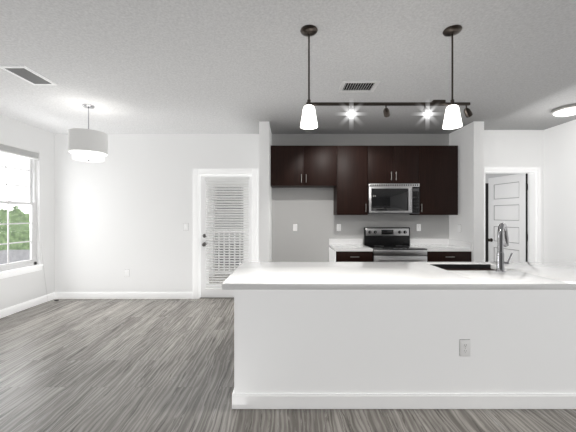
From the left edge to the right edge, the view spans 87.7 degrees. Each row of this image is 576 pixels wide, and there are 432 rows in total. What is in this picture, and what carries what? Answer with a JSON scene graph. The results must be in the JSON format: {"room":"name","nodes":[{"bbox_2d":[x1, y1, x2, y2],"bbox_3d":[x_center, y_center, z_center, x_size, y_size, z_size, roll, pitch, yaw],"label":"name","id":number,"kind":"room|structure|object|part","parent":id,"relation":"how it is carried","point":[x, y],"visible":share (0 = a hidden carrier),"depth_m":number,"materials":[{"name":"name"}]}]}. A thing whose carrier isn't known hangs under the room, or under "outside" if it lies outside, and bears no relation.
{"room":"kitchen","nodes":[
{"label":"kitchen","id":0,"kind":"room"},
{"bbox_2d":[0,115,54,309],"bbox_3d":[-3.985,0.020,1.290,0.150,2.760,7.780,0,0,0],"label":"wall","id":1,"kind":"structure","parent":0,"point":[20,289],"depth_m":4.72,"materials":[{"name":"white paint"}]},
{"bbox_2d":[0,153,42,278],"bbox_3d":[-3.950,-0.072,4.260,0.150,1.875,0.980,0,0,0],"label":"window","id":2,"kind":"structure","parent":1,"relation":"in","point":[16,268],"depth_m":4.52,"materials":[{"name":"white plastic"}]},
{"bbox_3d":[-3.990,-0.115,4.260,0.038,1.624,0.754,0,0,0],"label":"glass","id":3,"kind":"part","parent":2,"relation":"part of","materials":[{"name":"clear glass"}]},
{"bbox_2d":[0,141,58,300],"bbox_3d":[-3.856,0.195,4.358,0.218,2.406,1.108,0,0,0],"label":"window blind","id":4,"kind":"object","parent":2,"relation":"attached to","point":[14,149],"visible":1,"depth_m":4.42,"materials":[{"name":"white"}]},
{"bbox_2d":[0,292,54,317],"bbox_3d":[-3.903,1.347,1.230,0.014,0.105,7.600,0,0,0],"label":"baseboard","id":5,"kind":"structure","parent":1,"relation":"attached to","point":[14,309],"depth_m":4.46,"materials":[{"name":"white wood"}]},
{"bbox_2d":[184,223,187,230],"bbox_3d":[-1.710,0.200,5.024,0.078,0.123,0.012,0,0,0],"label":"light switch","id":6,"kind":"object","parent":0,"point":[185,226],"depth_m":5.02,"materials":[{"name":"grey plastic"}]},
{"bbox_2d":[55,134,448,291],"bbox_3d":[-0.680,0.020,5.105,6.760,2.760,0.150,0,0,0],"label":"wall","id":7,"kind":"structure","parent":0,"point":[127,203],"depth_m":5.03,"materials":[{"name":"white paint"}]},
{"bbox_2d":[55,292,192,298],"bbox_3d":[-2.738,1.347,5.023,2.285,0.105,0.014,0,0,0],"label":"baseboard","id":8,"kind":"structure","parent":7,"relation":"attached to","point":[91,295],"depth_m":5.02,"materials":[{"name":"white wood"}]},
{"bbox_2d":[125,269,128,276],"bbox_3d":[-2.700,0.973,5.026,0.078,0.123,0.008,0,0,0],"label":"outlet","id":9,"kind":"object","parent":7,"relation":"attached to","point":[126,272],"visible":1,"depth_m":5.02,"materials":[{"name":"grey plastic"}]},
{"bbox_2d":[193,169,257,298],"bbox_3d":[-1.045,0.312,5.093,1.090,2.175,0.175,0,0,0],"label":"door frame","id":10,"kind":"structure","parent":7,"relation":"attached to","point":[199,173],"depth_m":5.00,"materials":[{"name":"white wood"}]},
{"bbox_2d":[200,176,251,297],"bbox_3d":[-1.036,0.369,5.084,0.886,2.062,0.182,0,0,0],"label":"balcony door","id":11,"kind":"structure","parent":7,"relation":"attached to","point":[215,290],"depth_m":5.04,"materials":[{"name":"white"}]},
{"bbox_3d":[-1.045,0.343,5.097,0.594,1.690,0.004,0,0,0],"label":"glass","id":12,"kind":"part","parent":11,"relation":"part of","materials":[{"name":"clear glass"}]},
{"bbox_2d":[271,146,338,189],"bbox_3d":[0.245,-0.771,4.851,1.034,0.626,0.351,0,0,0],"label":"upper cabinet","id":13,"kind":"object","parent":7,"relation":"attached to","point":[291,166],"depth_m":4.68,"materials":[{"name":"brown wood"}]},
{"bbox_2d":[336,224,340,230],"bbox_3d":[0.851,0.210,5.027,0.078,0.123,0.008,0,0,0],"label":"outlet","id":14,"kind":"object","parent":7,"relation":"attached to","point":[338,227],"depth_m":5.02,"materials":[{"name":"grey plastic"}]},
{"bbox_2d":[334,146,367,213],"bbox_3d":[1.004,-0.542,4.851,0.482,1.084,0.351,0,0,0],"label":"upper cabinet","id":15,"kind":"object","parent":7,"relation":"attached to","point":[348,174],"depth_m":4.68,"materials":[{"name":"brown wood"}]},
{"bbox_2d":[329,239,448,242],"bbox_3d":[1.691,0.445,5.017,2.012,0.099,0.020,0,0,0],"label":"backsplash","id":16,"kind":"structure","parent":7,"relation":"attached to","point":[330,240],"depth_m":5.01,"materials":[{"name":"white stone"}]},
{"bbox_2d":[367,146,418,185],"bbox_3d":[1.641,-0.790,4.851,0.790,0.589,0.351,0,0,0],"label":"upper cabinet","id":17,"kind":"object","parent":7,"relation":"attached to","point":[385,164],"depth_m":4.68,"materials":[{"name":"brown wood"}]},
{"bbox_2d":[368,184,419,213],"bbox_3d":[1.641,-0.253,4.803,0.782,0.465,0.448,0,0,0],"label":"microwave","id":18,"kind":"object","parent":17,"relation":"attached to","point":[393,198],"visible":0.98,"depth_m":4.63,"materials":[{"name":"silver metal"}]},
{"bbox_2d":[416,224,420,230],"bbox_3d":[2.190,0.210,5.027,0.078,0.123,0.008,0,0,0],"label":"outlet","id":19,"kind":"object","parent":7,"relation":"attached to","point":[418,226],"depth_m":5.02,"materials":[{"name":"grey plastic"}]},
{"bbox_2d":[419,146,457,213],"bbox_3d":[2.345,-0.542,4.851,0.615,1.084,0.351,0,0,0],"label":"upper cabinet","id":20,"kind":"object","parent":7,"relation":"attached to","point":[438,165],"depth_m":4.68,"materials":[{"name":"brown wood"}]},
{"bbox_2d":[259,121,271,261],"bbox_3d":[-0.347,0.020,4.770,0.145,2.760,0.820,0,0,0],"label":"wall","id":21,"kind":"structure","parent":0,"point":[265,208],"depth_m":4.36,"materials":[{"name":"white paint"}]},
{"bbox_2d":[0,267,575,431],"bbox_3d":[0.615,1.450,2.725,9.350,0.100,10.950,0,0,0],"label":"floor","id":22,"kind":"structure","parent":0,"point":[116,365],"depth_m":2.49,"materials":[{"name":"grey wood"}]},
{"bbox_2d":[329,247,372,261],"bbox_3d":[0.967,0.967,4.716,0.560,0.865,0.621,0,0,0],"label":"base cabinet","id":23,"kind":"object","parent":22,"relation":"on","point":[334,256],"depth_m":4.41,"materials":[{"name":"black wood"}]},
{"bbox_2d":[329,243,372,250],"bbox_3d":[0.966,0.514,4.709,0.562,0.040,0.635,0,0,0],"label":"countertop","id":24,"kind":"structure","parent":23,"relation":"on","point":[336,246],"depth_m":4.57,"materials":[{"name":"white stone"}]},
{"bbox_2d":[364,227,426,261],"bbox_3d":[1.641,0.802,4.663,0.782,1.195,0.709,0,0,0],"label":"range","id":25,"kind":"object","parent":22,"relation":"on","point":[388,244],"visible":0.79,"depth_m":4.87,"materials":[{"name":"silver metal"}]},
{"bbox_2d":[230,287,575,408],"bbox_3d":[1.323,0.971,2.669,3.454,0.858,1.005,0,0,0],"label":"kitchen island","id":26,"kind":"object","parent":22,"relation":"on","point":[500,333],"depth_m":2.18,"materials":[{"name":"white paint"}]},
{"bbox_2d":[222,263,575,289],"bbox_3d":[1.300,0.519,2.678,3.560,0.045,1.016,0,0,0],"label":"island countertop","id":27,"kind":"structure","parent":26,"relation":"on","point":[246,274],"depth_m":2.42,"materials":[{"name":"white stone"}]},
{"bbox_2d":[430,263,513,270],"bbox_3d":[1.740,0.610,2.865,0.627,0.223,0.349,0,0,0],"label":"sink","id":28,"kind":"object","parent":27,"relation":"in","point":[445,266],"depth_m":3.04,"materials":[{"name":"black metal"}]},
{"bbox_2d":[494,223,513,270],"bbox_3d":[1.929,0.282,2.685,0.201,0.429,0.207,0,0,0],"label":"faucet","id":29,"kind":"object","parent":27,"relation":"on","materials":[{"name":"silver metal"}]},
{"bbox_2d":[427,251,470,261],"bbox_3d":[2.366,0.967,4.716,0.662,0.865,0.621,0,0,0],"label":"base cabinet","id":30,"kind":"object","parent":22,"relation":"on","point":[432,256],"depth_m":4.41,"materials":[{"name":"black wood"}]},
{"bbox_2d":[410,243,471,250],"bbox_3d":[2.366,0.514,4.709,0.662,0.040,0.635,0,0,0],"label":"countertop","id":31,"kind":"structure","parent":30,"relation":"on","point":[429,246],"depth_m":4.57,"materials":[{"name":"white stone"}]},
{"bbox_2d":[0,0,575,133],"bbox_3d":[0.615,-1.410,2.725,9.350,0.100,10.950,0,0,0],"label":"ceiling","id":32,"kind":"structure","parent":0,"point":[181,66],"depth_m":2.69,"materials":[{"name":"white paint"}]},
{"bbox_2d":[0,66,56,84],"bbox_3d":[-2.520,-1.354,2.925,0.240,0.012,0.390,0,0,0],"label":"ceiling vent","id":33,"kind":"object","parent":32,"relation":"in","point":[25,73],"visible":1,"depth_m":2.90,"materials":[{"name":"silver metal"}]},
{"bbox_2d":[68,104,107,161],"bbox_3d":[-2.480,-1.014,3.730,0.410,0.691,0.410,0,0,0],"label":"drum pendant light","id":34,"kind":"object","parent":32,"relation":"hanging from","point":[88,145],"visible":1,"depth_m":3.58,"materials":[{"name":"white fabric"}]},
{"bbox_2d":[338,80,379,91],"bbox_3d":[0.743,-1.354,3.165,0.385,0.012,0.270,0,0,0],"label":"ceiling vent","id":35,"kind":"object","parent":32,"relation":"in","point":[358,85],"visible":0.98,"depth_m":3.15,"materials":[{"name":"silver metal"}]},
{"bbox_2d":[300,25,472,128],"bbox_3d":[0.728,-1.004,2.205,1.277,0.713,0.130,0,0,0],"label":"pendant","id":36,"kind":"object","parent":32,"relation":"hanging from","point":[452,119],"visible":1,"depth_m":2.19,"materials":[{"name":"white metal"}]},
{"bbox_2d":[551,103,575,116],"bbox_3d":[3.580,-1.319,3.810,0.356,0.083,0.356,0,0,0],"label":"light","id":37,"kind":"object","parent":32,"relation":"attached to","point":[566,110],"visible":1,"depth_m":3.77,"materials":[{"name":"white glass"}]},
{"bbox_2d":[449,121,483,261],"bbox_3d":[2.775,0.020,4.770,0.150,2.760,0.820,0,0,0],"label":"wall","id":38,"kind":"structure","parent":0,"point":[468,140],"depth_m":4.41,"materials":[{"name":"white paint"}]},
{"bbox_2d":[449,239,471,246],"bbox_3d":[2.687,0.445,4.699,0.020,0.099,0.615,0,0,0],"label":"backsplash","id":39,"kind":"structure","parent":38,"relation":"attached to","point":[456,243],"depth_m":4.68,"materials":[{"name":"white stone"}]},
{"bbox_2d":[485,183,487,261],"bbox_3d":[3.775,0.390,5.900,0.650,2.020,0.080,0,0,0],"label":"wall","id":40,"kind":"structure","parent":0,"point":[486,184],"depth_m":5.86,"materials":[{"name":"grey"}]},
{"bbox_2d":[485,173,521,182],"bbox_3d":[5.365,0.020,6.575,0.150,2.760,3.550,0,0,0],"label":"wall","id":41,"kind":"structure","parent":0,"point":[490,175],"depth_m":7.65,"materials":[{"name":"grey paint"}]},
{"bbox_2d":[484,130,543,261],"bbox_3d":[4.070,0.020,4.875,2.440,2.760,0.150,0,0,0],"label":"wall","id":42,"kind":"structure","parent":0,"point":[513,148],"depth_m":4.80,"materials":[{"name":"white paint"}]},
{"bbox_2d":[487,173,527,261],"bbox_3d":[3.864,0.347,5.327,0.209,2.082,0.771,0,0,0],"label":"hall door","id":43,"kind":"structure","parent":42,"relation":"in","point":[508,201],"depth_m":5.25,"materials":[{"name":"white wood"}]},
{"bbox_2d":[484,167,540,261],"bbox_3d":[3.556,0.320,4.862,0.950,2.160,0.175,0,0,0],"label":"door frame","id":44,"kind":"structure","parent":42,"relation":"attached to","point":[534,214],"depth_m":4.80,"materials":[{"name":"white wood"}]},
{"bbox_2d":[544,119,575,261],"bbox_3d":[4.165,0.020,1.100,0.150,2.760,7.400,0,0,0],"label":"wall","id":45,"kind":"structure","parent":0,"point":[560,193],"depth_m":4.50,"materials":[{"name":"white paint"}]},
{"label":"outside","id":46,"kind":"structure","parent":0,"visible":0},
{"bbox_2d":[0,152,6,264],"bbox_3d":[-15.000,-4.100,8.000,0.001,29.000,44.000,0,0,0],"label":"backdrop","id":47,"kind":"structure","parent":46,"point":[4,239],"depth_m":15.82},
{"bbox_2d":[7,154,29,262],"bbox_3d":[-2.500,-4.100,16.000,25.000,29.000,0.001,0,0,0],"label":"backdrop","id":48,"kind":"structure","parent":46,"point":[23,195],"depth_m":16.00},
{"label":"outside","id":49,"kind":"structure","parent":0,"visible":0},
{"bbox_2d":[209,190,242,275],"bbox_3d":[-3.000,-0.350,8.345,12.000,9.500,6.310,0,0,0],"label":"balcony","id":50,"kind":"object","parent":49,"point":[224,236],"depth_m":10.98,"materials":[{"name":"grey"}]}
]}

